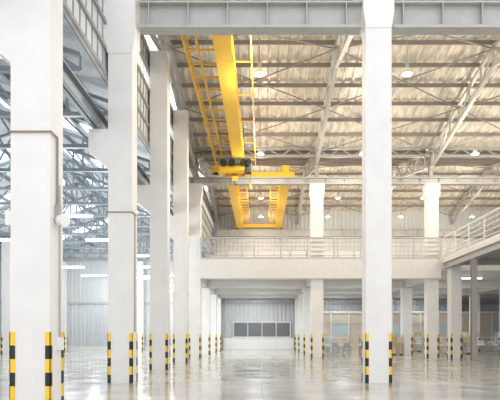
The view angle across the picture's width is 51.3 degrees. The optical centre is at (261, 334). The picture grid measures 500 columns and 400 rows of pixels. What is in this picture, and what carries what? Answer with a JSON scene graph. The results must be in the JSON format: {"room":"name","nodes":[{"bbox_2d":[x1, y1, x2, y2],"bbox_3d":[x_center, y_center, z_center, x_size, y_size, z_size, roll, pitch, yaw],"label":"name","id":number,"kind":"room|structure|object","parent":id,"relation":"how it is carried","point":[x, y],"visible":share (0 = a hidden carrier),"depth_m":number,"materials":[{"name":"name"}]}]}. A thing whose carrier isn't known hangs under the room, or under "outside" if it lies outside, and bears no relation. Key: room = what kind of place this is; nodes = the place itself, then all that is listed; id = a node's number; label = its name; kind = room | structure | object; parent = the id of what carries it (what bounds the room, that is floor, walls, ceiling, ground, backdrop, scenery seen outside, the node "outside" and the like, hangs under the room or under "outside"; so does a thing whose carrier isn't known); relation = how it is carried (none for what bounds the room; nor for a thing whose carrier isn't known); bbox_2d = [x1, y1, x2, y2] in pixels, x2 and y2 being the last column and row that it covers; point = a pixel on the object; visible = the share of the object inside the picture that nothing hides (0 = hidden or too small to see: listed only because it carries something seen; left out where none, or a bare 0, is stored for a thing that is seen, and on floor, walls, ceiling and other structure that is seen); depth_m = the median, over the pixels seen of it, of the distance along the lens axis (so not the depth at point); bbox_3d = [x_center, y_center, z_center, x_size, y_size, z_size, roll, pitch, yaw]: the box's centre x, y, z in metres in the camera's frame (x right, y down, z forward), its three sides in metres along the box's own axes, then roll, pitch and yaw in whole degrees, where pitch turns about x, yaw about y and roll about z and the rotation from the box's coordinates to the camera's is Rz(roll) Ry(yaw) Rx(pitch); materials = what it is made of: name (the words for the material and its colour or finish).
{"room":"factory floor","nodes":[
{"label":"factory floor","id":0,"kind":"room"},
{"bbox_2d":[10,167,10,209],"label":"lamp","id":1,"kind":"object","parent":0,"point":[10,167],"depth_m":29.99,"materials":[{"name":"white"}]},
{"bbox_2d":[0,13,211,254],"bbox_3d":[-16.010,-9.360,30.150,21.980,2.720,44.300,0,0,0],"label":"ceiling","id":2,"kind":"structure","parent":0,"point":[91,79],"depth_m":22.50,"materials":[{"name":"grey metal"}]},
{"bbox_2d":[0,227,10,240],"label":"lamp","id":3,"kind":"object","parent":2,"relation":"hanging from","point":[5,239],"depth_m":29.96,"materials":[{"name":"white metal"}]},
{"bbox_2d":[0,46,82,72],"bbox_3d":[-15.982,-8.825,14.500,21.935,2.990,0.140,0,0,0],"label":"truss","id":4,"kind":"object","parent":2,"relation":"attached to","point":[3,69],"depth_m":14.43,"materials":[{"name":"grey metal"}]},
{"bbox_2d":[0,89,87,148],"bbox_3d":[-15.982,-8.825,20.400,21.935,2.990,0.140,0,0,0],"label":"truss","id":5,"kind":"object","parent":2,"relation":"attached to","point":[2,146],"depth_m":20.34,"materials":[{"name":"grey metal"}]},
{"bbox_2d":[0,62,107,116],"bbox_3d":[-15.982,-8.825,17.450,21.935,2.990,0.140,0,0,0],"label":"truss","id":6,"kind":"object","parent":2,"relation":"attached to","point":[95,97],"depth_m":17.39,"materials":[{"name":"grey metal"}]},
{"bbox_2d":[0,57,144,238],"bbox_3d":[-16.300,-9.202,28.700,19.400,2.239,36.800,0,0,0],"label":"skylight panels","id":7,"kind":"object","parent":2,"relation":"attached to","point":[66,124],"visible":0.14,"depth_m":28.97,"materials":[{"name":"white"}]},
{"bbox_2d":[63,218,84,267],"bbox_3d":[-15.500,-7.646,42.000,2.400,4.452,0.160,0,0,0],"label":"lamp","id":8,"kind":"object","parent":2,"relation":"hanging from","point":[82,266],"visible":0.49,"depth_m":41.96,"materials":[{"name":"white metal"}]},
{"bbox_2d":[0,73,149,251],"bbox_3d":[-16.150,-9.143,30.125,19.800,2.766,44.250,0,0,0],"label":"side hall purlins","id":9,"kind":"object","parent":2,"relation":"attached to","point":[5,76],"visible":0.08,"depth_m":28.71,"materials":[{"name":"grey metal"}]},
{"bbox_2d":[0,110,149,171],"bbox_3d":[-15.982,-8.825,23.350,21.935,2.990,0.140,0,0,0],"label":"truss","id":10,"kind":"object","parent":2,"relation":"attached to","point":[81,169],"depth_m":23.29,"materials":[{"name":"grey metal"}]},
{"bbox_2d":[0,132,149,189],"bbox_3d":[-15.982,-8.825,26.300,21.935,2.990,0.140,0,0,0],"label":"truss","id":11,"kind":"object","parent":2,"relation":"attached to","point":[7,134],"depth_m":26.23,"materials":[{"name":"grey metal"}]},
{"bbox_2d":[0,182,149,226],"bbox_3d":[-15.982,-8.825,35.150,21.935,2.990,0.140,0,0,0],"label":"truss","id":12,"kind":"object","parent":2,"relation":"attached to","point":[76,184],"depth_m":35.11,"materials":[{"name":"grey metal"}]},
{"bbox_2d":[0,194,149,234],"bbox_3d":[-15.982,-8.825,38.100,21.935,2.990,0.140,0,0,0],"label":"truss","id":13,"kind":"object","parent":2,"relation":"attached to","point":[90,195],"depth_m":38.03,"materials":[{"name":"grey metal"}]},
{"bbox_2d":[63,151,93,217],"bbox_3d":[-9.000,-7.595,24.000,2.400,4.349,0.160,0,0,0],"label":"lamp","id":14,"kind":"object","parent":2,"relation":"hanging from","point":[88,215],"visible":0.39,"depth_m":23.99,"materials":[{"name":"white metal"}]},
{"bbox_2d":[0,158,172,204],"bbox_3d":[-15.982,-8.825,29.250,21.935,2.990,0.140,0,0,0],"label":"truss","id":15,"kind":"object","parent":2,"relation":"attached to","point":[67,161],"depth_m":29.21,"materials":[{"name":"grey metal"}]},
{"bbox_2d":[0,172,172,216],"bbox_3d":[-15.982,-8.825,32.200,21.935,2.990,0.140,0,0,0],"label":"truss","id":16,"kind":"object","parent":2,"relation":"attached to","point":[84,176],"depth_m":32.17,"materials":[{"name":"grey metal"}]},
{"bbox_2d":[0,205,172,241],"bbox_3d":[-15.982,-8.825,41.050,21.935,2.990,0.140,0,0,0],"label":"truss","id":17,"kind":"object","parent":2,"relation":"attached to","point":[104,206],"depth_m":40.98,"materials":[{"name":"grey metal"}]},
{"bbox_2d":[81,274,106,275],"bbox_3d":[-15.500,-7.646,48.000,2.400,4.452,0.160,0,0,0],"label":"lamp","id":18,"kind":"object","parent":2,"relation":"hanging from","point":[81,274],"visible":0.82,"depth_m":47.95,"materials":[{"name":"white"}]},
{"bbox_2d":[85,218,107,240],"bbox_3d":[-9.000,-7.595,30.000,2.400,4.349,0.160,0,0,0],"label":"lamp","id":19,"kind":"object","parent":2,"relation":"hanging from","point":[88,238],"visible":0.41,"depth_m":29.95,"materials":[{"name":"white metal"}]},
{"bbox_2d":[0,217,202,248],"bbox_3d":[-15.982,-8.825,44.000,21.935,2.990,0.140,0,0,0],"label":"truss","id":20,"kind":"object","parent":2,"relation":"attached to","point":[78,247],"depth_m":43.97,"materials":[{"name":"grey metal"}]},
{"bbox_2d":[0,227,205,253],"bbox_3d":[-15.982,-8.825,46.950,21.935,2.990,0.140,0,0,0],"label":"truss","id":21,"kind":"object","parent":2,"relation":"attached to","point":[74,252],"depth_m":46.88,"materials":[{"name":"grey metal"}]},
{"bbox_2d":[0,229,209,258],"bbox_3d":[-15.982,-8.825,49.900,21.935,2.990,0.140,0,0,0],"label":"truss","id":22,"kind":"object","parent":2,"relation":"attached to","point":[85,257],"depth_m":49.83,"materials":[{"name":"grey metal"}]},
{"bbox_2d":[137,211,149,256],"bbox_3d":[-9.000,-7.595,36.000,2.400,4.349,0.160,0,0,0],"label":"lamp","id":23,"kind":"object","parent":2,"relation":"hanging from","point":[146,254],"visible":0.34,"depth_m":35.99,"materials":[{"name":"white metal"}]},
{"bbox_2d":[63,0,213,253],"bbox_3d":[-4.920,-10.300,30.150,0.160,4.400,44.300,0,0,0],"label":"windows","id":24,"kind":"structure","parent":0,"point":[87,18],"depth_m":16.68,"materials":[{"name":"white glass"}]},
{"bbox_2d":[137,276,149,278],"bbox_3d":[-8.300,-4.144,37.500,1.800,0.209,0.240,0,0,0],"label":"lamp","id":25,"kind":"object","parent":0,"point":[138,277],"visible":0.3,"depth_m":37.38,"materials":[{"name":"white"}]},
{"bbox_2d":[0,350,499,399],"bbox_3d":[-0.500,1.650,23.300,53.000,0.300,58.600,0,0,0],"label":"floor","id":26,"kind":"structure","parent":0,"point":[221,374],"depth_m":18.35,"materials":[{"name":"concrete"}]},
{"bbox_2d":[1,241,10,353],"bbox_3d":[-19.850,-2.900,40.625,0.730,8.800,0.680,0,0,0],"label":"concrete column","id":27,"kind":"structure","parent":26,"relation":"on","point":[5,245],"depth_m":40.30,"materials":[{"name":"white concrete"}]},
{"bbox_2d":[0,0,70,399],"bbox_3d":[-4.589,-5.400,10.258,1.682,13.800,0.713,0,0,0],"label":"concrete column","id":28,"kind":"structure","parent":26,"relation":"on","point":[31,31],"depth_m":9.95,"materials":[{"name":"white concrete"}]},
{"bbox_2d":[63,59,205,256],"bbox_3d":[-5.150,-6.700,30.500,0.300,0.500,43.000,0,0,0],"label":"beam","id":29,"kind":"structure","parent":28,"relation":"on","point":[73,89],"depth_m":15.03,"materials":[{"name":"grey metal"}]},
{"bbox_2d":[63,261,66,349],"bbox_3d":[-19.850,-2.900,51.725,0.730,8.800,0.680,0,0,0],"label":"concrete column","id":30,"kind":"structure","parent":26,"relation":"on","point":[64,262],"depth_m":51.60,"materials":[{"name":"white concrete"}]},
{"bbox_2d":[88,0,139,382],"bbox_3d":[-4.695,-5.100,16.566,1.470,13.200,0.708,0,0,0],"label":"concrete column","id":31,"kind":"structure","parent":26,"relation":"on","point":[114,147],"depth_m":16.25,"materials":[{"name":"white concrete"}]},
{"bbox_2d":[137,261,143,349],"bbox_3d":[-12.100,-2.900,51.725,0.630,8.800,0.680,0,0,0],"label":"concrete column","id":32,"kind":"structure","parent":26,"relation":"on","point":[140,271],"depth_m":51.40,"materials":[{"name":"white concrete"}]},
{"bbox_2d":[137,51,169,369],"bbox_3d":[-4.737,-5.350,22.625,1.385,13.700,0.680,0,0,0],"label":"concrete column","id":33,"kind":"structure","parent":26,"relation":"on","point":[154,198],"depth_m":22.30,"materials":[{"name":"white concrete"}]},
{"bbox_2d":[170,110,188,362],"bbox_3d":[-4.737,-5.350,28.525,1.385,13.700,0.680,0,0,0],"label":"concrete column","id":34,"kind":"structure","parent":26,"relation":"on","point":[179,222],"depth_m":28.20,"materials":[{"name":"white concrete"}]},
{"bbox_2d":[189,183,202,357],"bbox_3d":[-4.495,-4.250,34.625,1.070,11.500,0.690,0,0,0],"label":"concrete column","id":35,"kind":"structure","parent":26,"relation":"on","point":[195,189],"depth_m":34.30,"materials":[{"name":"white concrete"}]},
{"bbox_2d":[202,288,210,353],"bbox_3d":[-4.435,-1.070,40.625,0.780,5.140,0.680,0,0,0],"label":"concrete column","id":36,"kind":"structure","parent":26,"relation":"on","point":[206,336],"depth_m":40.30,"materials":[{"name":"white concrete"}]},
{"bbox_2d":[210,294,216,351],"bbox_3d":[-4.435,-1.070,46.625,0.780,5.140,0.680,0,0,0],"label":"concrete column","id":37,"kind":"structure","parent":26,"relation":"on","point":[213,297],"depth_m":46.30,"materials":[{"name":"white concrete"}]},
{"bbox_2d":[217,298,221,349],"bbox_3d":[-4.435,-1.070,51.725,0.780,5.140,0.680,0,0,0],"label":"concrete column","id":38,"kind":"structure","parent":26,"relation":"on","point":[219,335],"depth_m":51.40,"materials":[{"name":"white concrete"}]},
{"bbox_2d":[294,298,297,349],"bbox_3d":[3.650,-1.070,51.725,0.830,5.140,0.680,0,0,0],"label":"concrete column","id":39,"kind":"structure","parent":26,"relation":"on","point":[295,299],"depth_m":51.40,"materials":[{"name":"white concrete"}]},
{"bbox_2d":[298,294,302,351],"bbox_3d":[3.650,-1.070,46.625,0.830,5.140,0.680,0,0,0],"label":"concrete column","id":40,"kind":"structure","parent":26,"relation":"on","point":[300,296],"depth_m":46.30,"materials":[{"name":"white concrete"}]},
{"bbox_2d":[303,288,309,353],"bbox_3d":[3.650,-1.070,40.625,0.830,5.140,0.680,0,0,0],"label":"concrete column","id":41,"kind":"structure","parent":26,"relation":"on","point":[306,291],"depth_m":40.30,"materials":[{"name":"white concrete"}]},
{"bbox_2d":[309,183,324,357],"bbox_3d":[3.650,-4.250,34.625,0.960,11.500,0.690,0,0,0],"label":"concrete column","id":42,"kind":"structure","parent":26,"relation":"on","point":[316,190],"depth_m":34.30,"materials":[{"name":"white concrete"}]},
{"bbox_2d":[331,343,337,356],"bbox_3d":[5.100,1.026,36.440,0.440,0.951,0.460,0,0,0],"label":"chair","id":43,"kind":"object","parent":26,"relation":"on","point":[334,345],"visible":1,"depth_m":36.21,"materials":[{"name":"grey"}]},
{"bbox_2d":[324,340,345,353],"bbox_3d":[5.900,0.750,42.400,1.800,1.500,0.800,0,0,0],"label":"work table","id":44,"kind":"object","parent":26,"relation":"on","point":[337,341],"visible":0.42,"depth_m":42.33,"materials":[{"name":"white metal"}]},
{"bbox_2d":[326,335,351,355],"bbox_3d":[5.500,0.750,37.400,1.800,1.500,0.800,0,0,0],"label":"work table","id":45,"kind":"object","parent":26,"relation":"on","point":[341,343],"visible":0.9,"depth_m":37.45,"materials":[{"name":"white metal"}]},
{"bbox_2d":[342,343,349,352],"bbox_3d":[5.900,1.026,36.490,0.440,0.951,0.460,0,0,0],"label":"chair","id":46,"kind":"object","parent":26,"relation":"on","point":[346,345],"visible":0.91,"depth_m":36.26,"materials":[{"name":"grey plastic"}]},
{"bbox_2d":[361,0,393,382],"bbox_3d":[3.650,-5.100,16.575,0.960,13.200,0.690,0,0,0],"label":"concrete column","id":47,"kind":"structure","parent":26,"relation":"on","point":[377,16],"depth_m":16.25,"materials":[{"name":"white concrete"}]},
{"bbox_2d":[138,0,499,34],"bbox_3d":[11.000,-10.155,16.600,29.800,0.910,0.440,0,0,0],"label":"beam","id":48,"kind":"structure","parent":47,"relation":"attached to","point":[157,17],"depth_m":16.58,"materials":[{"name":"grey metal"}]},
{"bbox_2d":[180,35,255,188],"bbox_3d":[-1.870,-10.335,25.615,2.960,2.970,18.390,0,0,0],"label":"crane","id":49,"kind":"object","parent":48,"relation":"on","point":[223,45],"visible":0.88,"depth_m":24.35,"materials":[{"name":"yellow metal"}]},
{"bbox_2d":[392,294,392,336],"bbox_3d":[11.275,-1.070,46.625,0.780,5.140,0.680,0,0,0],"label":"concrete column","id":50,"kind":"structure","parent":26,"relation":"on","point":[392,294],"depth_m":46.30,"materials":[{"name":"white concrete"}]},
{"bbox_2d":[392,337,404,354],"bbox_3d":[9.885,0.831,38.710,1.170,1.338,1.020,0,0,0],"label":"cardboard boxes","id":51,"kind":"object","parent":26,"relation":"on","point":[397,342],"visible":0.63,"depth_m":38.22,"materials":[{"name":"brown cardboard"}]},
{"bbox_2d":[400,288,412,353],"bbox_3d":[11.275,-1.070,40.625,0.780,5.140,0.680,0,0,0],"label":"concrete column","id":52,"kind":"structure","parent":26,"relation":"on","point":[405,293],"depth_m":40.30,"materials":[{"name":"white concrete"}]},
{"bbox_2d":[323,311,498,350],"bbox_3d":[14.200,-0.375,49.450,18.800,3.750,0.180,0,0,0],"label":"wall","id":53,"kind":"structure","parent":26,"relation":"on","point":[335,323],"depth_m":49.40,"materials":[{"name":"white"}]},
{"bbox_2d":[412,332,421,351],"bbox_3d":[13.785,0.629,47.310,1.170,1.741,1.020,0,0,0],"label":"cardboard boxes","id":54,"kind":"object","parent":26,"relation":"on","point":[417,335],"visible":0.36,"depth_m":46.82,"materials":[{"name":"brown cardboard"}]},
{"bbox_2d":[413,335,423,352],"bbox_3d":[13.600,0.750,43.400,1.800,1.500,0.800,0,0,0],"label":"work table","id":55,"kind":"object","parent":26,"relation":"on","point":[417,341],"visible":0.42,"depth_m":43.45,"materials":[{"name":"white metal"}]},
{"bbox_2d":[423,183,439,357],"bbox_3d":[11.275,-4.250,34.625,0.950,11.500,0.690,0,0,0],"label":"concrete column","id":56,"kind":"structure","parent":26,"relation":"on","point":[431,191],"depth_m":34.30,"materials":[{"name":"white concrete"}]},
{"bbox_2d":[189,177,499,185],"bbox_3d":[10.550,-10.255,34.600,30.700,0.510,0.440,0,0,0],"label":"beam","id":57,"kind":"structure","parent":56,"relation":"on","point":[206,181],"depth_m":34.55,"materials":[{"name":"white metal"}]},
{"bbox_2d":[193,150,197,176],"bbox_3d":[-4.440,-11.465,34.750,0.260,1.870,0.260,0,0,0],"label":"steel post","id":58,"kind":"object","parent":57,"relation":"on","point":[195,170],"visible":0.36,"depth_m":34.62,"materials":[{"name":"grey metal"}]},
{"bbox_2d":[314,150,318,176],"bbox_3d":[3.650,-11.465,34.750,0.260,1.870,0.260,0,0,0],"label":"steel post","id":59,"kind":"object","parent":57,"relation":"on","point":[316,170],"visible":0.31,"depth_m":34.62,"materials":[{"name":"beige metal"}]},
{"bbox_2d":[428,150,432,176],"bbox_3d":[11.270,-11.465,34.750,0.260,1.870,0.260,0,0,0],"label":"steel post","id":60,"kind":"object","parent":57,"relation":"on","point":[430,170],"visible":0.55,"depth_m":34.62,"materials":[{"name":"beige metal"}]},
{"bbox_2d":[440,338,446,353],"bbox_3d":[14.785,0.831,41.110,1.170,1.338,1.020,0,0,0],"label":"cardboard boxes","id":61,"kind":"object","parent":26,"relation":"on","point":[441,339],"visible":0.11,"depth_m":40.74,"materials":[{"name":"brown cardboard"}]},
{"bbox_2d":[439,335,466,355],"bbox_3d":[13.800,0.750,37.600,1.800,1.500,0.800,0,0,0],"label":"work table","id":62,"kind":"object","parent":26,"relation":"on","point":[444,342],"visible":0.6,"depth_m":37.70,"materials":[{"name":"white metal"}]},
{"bbox_2d":[447,265,461,358],"bbox_3d":[12.415,-1.595,33.550,0.700,6.190,0.730,0,0,0],"label":"concrete column","id":63,"kind":"structure","parent":26,"relation":"on","point":[454,274],"depth_m":33.20,"materials":[{"name":"white concrete"}]},
{"bbox_2d":[462,343,467,355],"bbox_3d":[14.200,1.026,36.690,0.440,0.951,0.460,0,0,0],"label":"chair","id":64,"kind":"object","parent":26,"relation":"on","point":[464,345],"visible":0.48,"depth_m":36.46,"materials":[{"name":"grey plastic"}]},
{"bbox_2d":[462,332,478,353],"bbox_3d":[16.385,0.629,41.110,1.170,1.741,1.020,0,0,0],"label":"cardboard boxes","id":65,"kind":"object","parent":26,"relation":"on","point":[466,335],"visible":0.28,"depth_m":40.62,"materials":[{"name":"brown cardboard"}]},
{"bbox_2d":[468,258,478,361],"bbox_3d":[11.850,-1.395,29.100,0.440,5.790,0.440,0,0,0],"label":"steel column","id":66,"kind":"structure","parent":26,"relation":"on","point":[473,262],"depth_m":28.96,"materials":[{"name":"grey metal"}]},
{"bbox_2d":[442,236,499,268],"bbox_3d":[18.830,-4.600,25.500,14.140,0.600,17.000,0,0,0],"label":"deck","id":67,"kind":"object","parent":66,"relation":"on","point":[488,252],"visible":1,"depth_m":29.65,"materials":[{"name":"paint"}]},
{"bbox_2d":[443,207,499,258],"bbox_3d":[11.820,-5.638,25.550,0.110,1.475,16.790,0,0,0],"label":"guard railing","id":68,"kind":"object","parent":67,"relation":"on","point":[498,208],"visible":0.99,"depth_m":29.55,"materials":[{"name":"white metal"}]},
{"bbox_2d":[469,294,479,351],"bbox_3d":[19.050,-1.070,46.625,0.730,5.140,0.680,0,0,0],"label":"concrete column","id":69,"kind":"structure","parent":26,"relation":"on","point":[478,295],"depth_m":46.30,"materials":[{"name":"white concrete"}]},
{"bbox_2d":[483,343,491,351],"bbox_3d":[15.900,1.026,36.640,0.440,0.951,0.460,0,0,0],"label":"chair","id":70,"kind":"object","parent":26,"relation":"on","point":[488,345],"visible":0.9,"depth_m":36.41,"materials":[{"name":"grey plastic"}]},
{"bbox_2d":[477,335,499,355],"bbox_3d":[16.300,0.750,37.600,1.800,1.500,0.800,0,0,0],"label":"work table","id":71,"kind":"object","parent":26,"relation":"on","point":[479,342],"visible":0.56,"depth_m":37.65,"materials":[{"name":"white metal"}]},
{"bbox_2d":[499,289,499,353],"bbox_3d":[19.050,-1.070,40.625,0.730,5.140,0.680,0,0,0],"label":"concrete column","id":72,"kind":"structure","parent":26,"relation":"on","point":[499,289],"depth_m":40.94,"materials":[{"name":"white concrete"}]},
{"bbox_2d":[0,191,499,349],"bbox_3d":[-0.351,-6.500,52.400,53.298,16.000,0.400,0,0,0],"label":"wall","id":73,"kind":"structure","parent":0,"point":[87,296],"depth_m":52.31,"materials":[{"name":"paint"}]},
{"bbox_2d":[223,338,293,349],"bbox_3d":[-0.350,0.900,52.165,7.100,1.200,0.170,0,0,0],"label":"panel","id":74,"kind":"object","parent":73,"relation":"attached to","point":[228,343],"visible":1,"depth_m":52.15,"materials":[{"name":"white"}]},
{"bbox_2d":[233,322,290,337],"bbox_3d":[0.000,-0.535,52.165,5.800,1.630,0.170,0,0,0],"label":"window","id":75,"kind":"structure","parent":73,"relation":"in","point":[239,328],"depth_m":52.13,"materials":[{"name":"grey glass"}]},
{"bbox_2d":[228,251,361,256],"bbox_3d":[4.425,-7.750,52.210,15.850,1.300,0.100,0,0,0],"label":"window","id":76,"kind":"structure","parent":73,"relation":"in","point":[229,252],"depth_m":52.16,"materials":[{"name":"white"}]},
{"bbox_2d":[160,34,499,211],"bbox_3d":[10.500,-13.515,34.325,31.000,2.170,36.150,0,0,0],"label":"ceiling","id":77,"kind":"structure","parent":0,"point":[268,53],"depth_m":29.81,"materials":[{"name":"beige metal"}]},
{"bbox_2d":[149,35,195,165],"bbox_3d":[-4.440,-12.606,25.275,0.180,3.005,17.830,0,0,0],"label":"roof truss","id":78,"kind":"object","parent":77,"relation":"attached to","point":[174,72],"depth_m":26.71,"materials":[{"name":"grey metal"}]},
{"bbox_2d":[194,150,218,223],"bbox_3d":[-4.440,-12.606,43.350,0.180,3.005,17.880,0,0,0],"label":"roof truss","id":79,"kind":"object","parent":77,"relation":"attached to","point":[202,169],"depth_m":43.31,"materials":[{"name":"beige metal"}]},
{"bbox_2d":[255,35,264,76],"bbox_3d":[-0.100,-12.143,21.500,0.420,2.745,0.420,0,0,0],"label":"lamp","id":80,"kind":"object","parent":77,"relation":"hanging from","point":[259,72],"visible":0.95,"depth_m":21.45,"materials":[{"name":"grey metal"}]},
{"bbox_2d":[257,115,263,154],"bbox_3d":[-0.100,-11.937,31.000,0.420,2.335,0.420,0,0,0],"label":"lamp","id":81,"kind":"object","parent":77,"relation":"hanging from","point":[260,152],"visible":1,"depth_m":30.99,"materials":[{"name":"grey metal"}]},
{"bbox_2d":[402,62,411,76],"bbox_3d":[6.000,-12.143,21.500,0.420,2.745,0.420,0,0,0],"label":"lamp","id":82,"kind":"object","parent":77,"relation":"hanging from","point":[407,72],"visible":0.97,"depth_m":21.43,"materials":[{"name":"grey metal"}]},
{"bbox_2d":[471,146,478,154],"bbox_3d":[12.700,-11.937,31.000,0.420,2.335,0.420,0,0,0],"label":"lamp","id":83,"kind":"object","parent":77,"relation":"hanging from","point":[475,152],"visible":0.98,"depth_m":30.92,"materials":[{"name":"grey metal"}]},
{"bbox_2d":[161,32,499,206],"bbox_3d":[10.525,-13.418,34.323,30.850,1.783,33.208,0,0,0],"label":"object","id":84,"kind":"structure","parent":0,"point":[471,161],"depth_m":31.26,"materials":[{"name":"grey metal"}]},
{"bbox_2d":[297,151,317,223],"bbox_3d":[3.600,-12.606,43.350,0.180,3.005,17.880,0,0,0],"label":"roof truss","id":85,"kind":"object","parent":84,"relation":"attached to","point":[309,169],"depth_m":43.36,"materials":[{"name":"beige metal"}]},
{"bbox_2d":[315,35,353,165],"bbox_3d":[3.600,-12.606,25.275,0.180,3.005,17.830,0,0,0],"label":"roof truss","id":86,"kind":"object","parent":84,"relation":"attached to","point":[335,62],"depth_m":27.04,"materials":[{"name":"white metal"}]},
{"bbox_2d":[171,35,499,215],"bbox_3d":[7.300,-12.947,34.325,23.435,1.955,36.211,0,0,0],"label":"roof bracing","id":87,"kind":"structure","parent":84,"relation":"attached to","point":[174,48],"depth_m":31.12,"materials":[{"name":"grey metal"}]},
{"bbox_2d":[195,147,499,157],"bbox_3d":[10.742,-12.100,34.450,30.316,0.660,0.160,0,0,0],"label":"truss","id":88,"kind":"object","parent":84,"relation":"attached to","point":[197,148],"visible":0.67,"depth_m":34.37,"materials":[{"name":"grey metal"}]},
{"bbox_2d":[392,150,432,189],"bbox_3d":[11.250,-12.606,43.350,0.180,3.005,17.880,0,0,0],"label":"roof truss","id":89,"kind":"object","parent":84,"relation":"attached to","point":[395,173],"depth_m":39.08,"materials":[{"name":"beige metal"}]},
{"bbox_2d":[432,38,499,165],"bbox_3d":[11.250,-12.606,25.275,0.180,3.005,17.830,0,0,0],"label":"roof truss","id":90,"kind":"object","parent":84,"relation":"attached to","point":[487,57],"depth_m":28.31,"materials":[{"name":"white metal"}]},
{"bbox_2d":[450,163,499,223],"bbox_3d":[19.000,-12.606,43.350,0.180,3.005,17.880,0,0,0],"label":"roof truss","id":91,"kind":"object","parent":84,"relation":"attached to","point":[470,200],"depth_m":47.16,"materials":[{"name":"beige metal"}]},
{"bbox_2d":[200,259,499,297],"bbox_3d":[10.500,-4.300,43.125,31.000,1.300,18.350,0,0,0],"label":"mezzanine slab","id":92,"kind":"object","parent":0,"point":[226,278],"visible":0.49,"depth_m":34.36,"materials":[{"name":"paint"}]},
{"bbox_2d":[200,237,440,258],"bbox_3d":[3.850,-5.688,34.100,15.790,1.475,0.110,0,0,0],"label":"guard railing","id":93,"kind":"object","parent":92,"relation":"on","point":[201,238],"visible":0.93,"depth_m":34.08,"materials":[{"name":"white metal"}]},
{"bbox_2d":[462,276,482,278],"bbox_3d":[15.000,-4.144,37.500,1.800,0.209,0.240,0,0,0],"label":"lamp","id":94,"kind":"object","parent":92,"relation":"hanging from","point":[463,277],"visible":0.52,"depth_m":37.38,"materials":[{"name":"white"}]},
{"bbox_3d":[26.050,-6.500,33.300,0.300,16.000,38.600,0,0,0],"label":"wall","id":95,"kind":"structure","parent":0,"visible":0},
{"bbox_2d":[214,229,499,236],"bbox_3d":[10.550,-10.155,51.700,30.700,0.710,0.440,0,0,0],"label":"beam","id":96,"kind":"structure","parent":95,"relation":"attached to","point":[217,232],"depth_m":51.68,"materials":[{"name":"grey paint"}]},
{"bbox_2d":[222,165,294,228],"bbox_3d":[-0.250,-10.980,43.540,4.900,1.040,16.940,0,0,0],"label":"crane","id":97,"kind":"object","parent":96,"relation":"on","point":[234,192],"visible":0.79,"depth_m":41.36,"materials":[{"name":"yellow metal"}]}
]}

